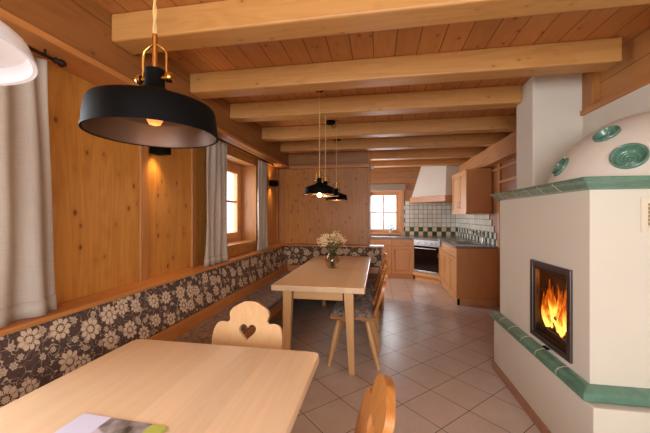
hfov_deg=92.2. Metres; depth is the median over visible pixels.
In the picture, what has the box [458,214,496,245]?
wall tiles
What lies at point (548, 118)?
chimney
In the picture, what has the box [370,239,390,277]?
base cabinet
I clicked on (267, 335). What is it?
dining chair
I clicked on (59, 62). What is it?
curtain rod
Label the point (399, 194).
window
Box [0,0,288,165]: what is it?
ceiling beam
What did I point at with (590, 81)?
trim
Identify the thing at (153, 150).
wall sconce
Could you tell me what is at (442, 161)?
ceiling beam
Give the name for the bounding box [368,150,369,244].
trim
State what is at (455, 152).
ceiling beam
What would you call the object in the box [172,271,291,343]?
seat cushion
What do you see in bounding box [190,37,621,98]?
ceiling beam
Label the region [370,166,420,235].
wall
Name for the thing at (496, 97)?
ceiling beam
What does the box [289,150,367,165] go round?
trim
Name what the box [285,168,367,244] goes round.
wall partition
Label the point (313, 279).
dining table
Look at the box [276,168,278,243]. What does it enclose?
trim
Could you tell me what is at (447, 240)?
countertop
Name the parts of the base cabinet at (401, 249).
drawer, door, door panel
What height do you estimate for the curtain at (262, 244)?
1.236 m
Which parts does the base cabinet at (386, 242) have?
drawer, door panel, door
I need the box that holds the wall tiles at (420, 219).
[401,201,457,235]
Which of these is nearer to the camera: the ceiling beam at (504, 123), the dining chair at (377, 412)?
the dining chair at (377, 412)
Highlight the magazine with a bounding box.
[54,413,167,432]
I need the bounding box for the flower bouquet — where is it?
[317,231,346,265]
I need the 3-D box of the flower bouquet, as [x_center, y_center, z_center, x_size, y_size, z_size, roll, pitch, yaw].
[0.082,0.382,3.659,0.362,0.416,0.349,0,0,10]
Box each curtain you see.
[0,52,56,326]
[204,141,227,266]
[257,160,267,250]
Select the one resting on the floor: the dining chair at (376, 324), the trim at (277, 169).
the dining chair at (376, 324)
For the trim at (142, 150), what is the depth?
2.30 m
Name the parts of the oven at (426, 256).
trim, control panel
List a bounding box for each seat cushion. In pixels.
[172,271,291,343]
[329,300,373,318]
[343,288,374,301]
[366,279,374,288]
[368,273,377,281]
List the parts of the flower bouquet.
stem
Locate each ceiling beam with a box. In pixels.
[112,0,649,54]
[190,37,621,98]
[230,85,521,122]
[262,115,515,141]
[280,132,505,152]
[370,146,484,160]
[370,158,469,167]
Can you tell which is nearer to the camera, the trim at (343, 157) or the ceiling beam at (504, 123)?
the ceiling beam at (504, 123)
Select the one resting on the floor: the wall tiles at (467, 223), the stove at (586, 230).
the stove at (586, 230)
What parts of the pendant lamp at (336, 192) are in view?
lamp shade, cord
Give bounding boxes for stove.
[490,111,649,432]
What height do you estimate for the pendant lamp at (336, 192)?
0.975 m
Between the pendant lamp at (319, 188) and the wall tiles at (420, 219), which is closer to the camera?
the pendant lamp at (319, 188)
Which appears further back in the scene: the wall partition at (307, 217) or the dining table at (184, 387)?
the wall partition at (307, 217)
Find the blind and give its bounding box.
[370,184,405,190]
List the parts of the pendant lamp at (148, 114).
knob, lamp shade, socket stem, cord, bulb, knob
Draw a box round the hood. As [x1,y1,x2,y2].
[410,165,459,202]
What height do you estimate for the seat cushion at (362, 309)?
0.077 m
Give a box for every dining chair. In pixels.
[212,301,282,349]
[327,267,388,370]
[338,259,387,343]
[344,253,385,325]
[354,374,395,432]
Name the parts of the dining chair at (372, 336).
leg, leg, seat, leg, leg, backrest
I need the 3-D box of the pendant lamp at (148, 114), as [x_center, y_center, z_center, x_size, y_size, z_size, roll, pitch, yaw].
[-0.389,-0.677,0.716,0.275,0.987,0.275,0,0,10]
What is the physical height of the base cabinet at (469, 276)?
0.864 m
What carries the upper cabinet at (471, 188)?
attached to the wall at (510, 171)
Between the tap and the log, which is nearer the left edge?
the tap
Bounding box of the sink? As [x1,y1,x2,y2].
[451,241,482,243]
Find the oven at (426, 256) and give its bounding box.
[414,239,438,274]
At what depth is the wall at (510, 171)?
4.52 m
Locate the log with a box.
[545,325,565,339]
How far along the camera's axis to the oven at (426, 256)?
6.38 m
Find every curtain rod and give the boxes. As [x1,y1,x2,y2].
[28,46,66,67]
[218,138,273,165]
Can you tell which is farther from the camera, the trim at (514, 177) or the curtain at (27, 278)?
the trim at (514, 177)
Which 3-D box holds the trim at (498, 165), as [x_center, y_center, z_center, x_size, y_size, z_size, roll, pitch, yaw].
[2.566,0.300,4.612,0.025,2.120,0.100,0,0,10]
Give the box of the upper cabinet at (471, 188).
[451,168,491,213]
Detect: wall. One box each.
[47,63,275,303]
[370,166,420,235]
[470,132,515,232]
[582,84,649,138]
[600,29,649,100]
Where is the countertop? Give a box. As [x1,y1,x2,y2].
[370,235,497,248]
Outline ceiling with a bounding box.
[93,0,649,141]
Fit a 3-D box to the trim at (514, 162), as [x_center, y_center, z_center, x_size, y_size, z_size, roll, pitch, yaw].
[2.621,-0.695,4.917,0.020,0.030,4.220,0,0,10]
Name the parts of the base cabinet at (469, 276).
door, door panel, drawer, door, door panel, drawer, door, door panel, panel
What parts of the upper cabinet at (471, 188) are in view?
door, door panel, door panel, door, cornice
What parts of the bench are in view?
seat rail, panel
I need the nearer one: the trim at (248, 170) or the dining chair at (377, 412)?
the dining chair at (377, 412)
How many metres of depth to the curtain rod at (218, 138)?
3.77 m
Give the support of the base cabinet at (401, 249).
on the floor
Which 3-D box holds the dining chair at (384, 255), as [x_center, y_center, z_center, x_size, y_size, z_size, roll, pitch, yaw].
[0.518,0.924,4.091,0.560,0.883,0.436,0,0,10]
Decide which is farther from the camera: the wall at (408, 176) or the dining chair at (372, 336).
the wall at (408, 176)
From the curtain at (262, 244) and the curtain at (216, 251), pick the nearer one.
the curtain at (216, 251)
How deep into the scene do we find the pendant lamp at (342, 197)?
3.93 m
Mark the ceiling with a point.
(629, 23)
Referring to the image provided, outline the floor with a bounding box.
[269,277,540,432]
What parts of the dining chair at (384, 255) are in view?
backrest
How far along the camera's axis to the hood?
6.54 m
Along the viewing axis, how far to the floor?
2.80 m
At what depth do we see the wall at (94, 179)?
2.05 m
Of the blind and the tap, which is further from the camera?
the blind
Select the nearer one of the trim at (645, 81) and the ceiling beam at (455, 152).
the trim at (645, 81)
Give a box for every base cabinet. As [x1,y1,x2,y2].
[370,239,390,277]
[391,239,412,278]
[413,239,441,283]
[438,242,496,305]
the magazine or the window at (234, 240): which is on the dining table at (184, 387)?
the magazine
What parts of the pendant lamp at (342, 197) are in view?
lamp shade, cord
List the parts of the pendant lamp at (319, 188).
lamp shade, cord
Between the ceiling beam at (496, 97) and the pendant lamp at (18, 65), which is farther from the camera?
the ceiling beam at (496, 97)
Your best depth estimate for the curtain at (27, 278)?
1.45 m
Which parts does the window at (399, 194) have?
sash, sill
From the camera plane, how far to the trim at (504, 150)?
4.39 m
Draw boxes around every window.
[227,162,256,249]
[370,190,403,234]
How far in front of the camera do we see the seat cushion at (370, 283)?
3.95 m
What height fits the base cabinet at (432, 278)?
0.864 m
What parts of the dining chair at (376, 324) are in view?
leg, leg, backrest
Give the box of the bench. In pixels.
[0,243,383,407]
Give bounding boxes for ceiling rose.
[326,120,336,127]
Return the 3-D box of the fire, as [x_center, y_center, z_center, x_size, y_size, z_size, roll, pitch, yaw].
[1.490,0.584,1.942,0.137,0.342,0.420,0,0,10]
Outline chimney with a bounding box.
[516,73,581,188]
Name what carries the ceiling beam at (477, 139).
attached to the ceiling
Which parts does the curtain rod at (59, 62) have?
rod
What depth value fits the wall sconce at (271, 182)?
4.99 m
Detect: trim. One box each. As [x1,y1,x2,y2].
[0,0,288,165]
[0,8,288,168]
[138,145,147,281]
[190,148,196,266]
[227,153,255,239]
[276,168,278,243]
[279,169,284,242]
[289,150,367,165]
[289,164,368,169]
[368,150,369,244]
[459,131,515,171]
[490,161,515,172]
[497,164,500,308]
[497,176,515,183]
[580,76,649,115]
[582,72,599,109]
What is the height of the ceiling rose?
0.079 m
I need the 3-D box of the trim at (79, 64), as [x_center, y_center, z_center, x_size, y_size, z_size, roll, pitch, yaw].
[-1.321,-0.828,1.876,0.220,0.035,7.250,0,0,10]
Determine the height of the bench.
0.882 m
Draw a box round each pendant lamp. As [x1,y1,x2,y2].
[0,20,37,85]
[78,0,217,148]
[305,91,333,196]
[312,115,338,196]
[326,123,346,200]
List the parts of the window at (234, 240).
sash, sill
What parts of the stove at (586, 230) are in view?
door frame, fire door, ceramic dish, ceramic dish, ceramic dish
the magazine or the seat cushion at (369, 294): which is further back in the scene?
the seat cushion at (369, 294)
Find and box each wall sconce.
[150,147,170,154]
[269,180,277,185]
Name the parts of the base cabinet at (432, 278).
panel, drawer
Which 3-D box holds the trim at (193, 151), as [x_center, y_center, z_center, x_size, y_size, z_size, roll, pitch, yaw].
[-1.238,-0.145,2.947,0.022,1.330,0.070,0,0,10]
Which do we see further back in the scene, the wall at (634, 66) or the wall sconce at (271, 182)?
the wall sconce at (271, 182)
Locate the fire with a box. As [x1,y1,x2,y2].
[541,279,565,337]
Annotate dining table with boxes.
[0,339,318,432]
[271,255,370,374]
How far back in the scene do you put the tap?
5.18 m
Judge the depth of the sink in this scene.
5.54 m
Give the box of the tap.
[470,231,484,242]
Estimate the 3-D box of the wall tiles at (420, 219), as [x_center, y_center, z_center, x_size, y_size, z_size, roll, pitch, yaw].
[2.401,0.059,7.140,1.315,0.799,0.012,0,0,10]
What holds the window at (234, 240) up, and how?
in the wall at (94, 179)
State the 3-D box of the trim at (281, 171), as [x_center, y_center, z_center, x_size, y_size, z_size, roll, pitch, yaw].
[-0.748,-0.145,5.444,0.098,1.330,0.022,0,0,10]

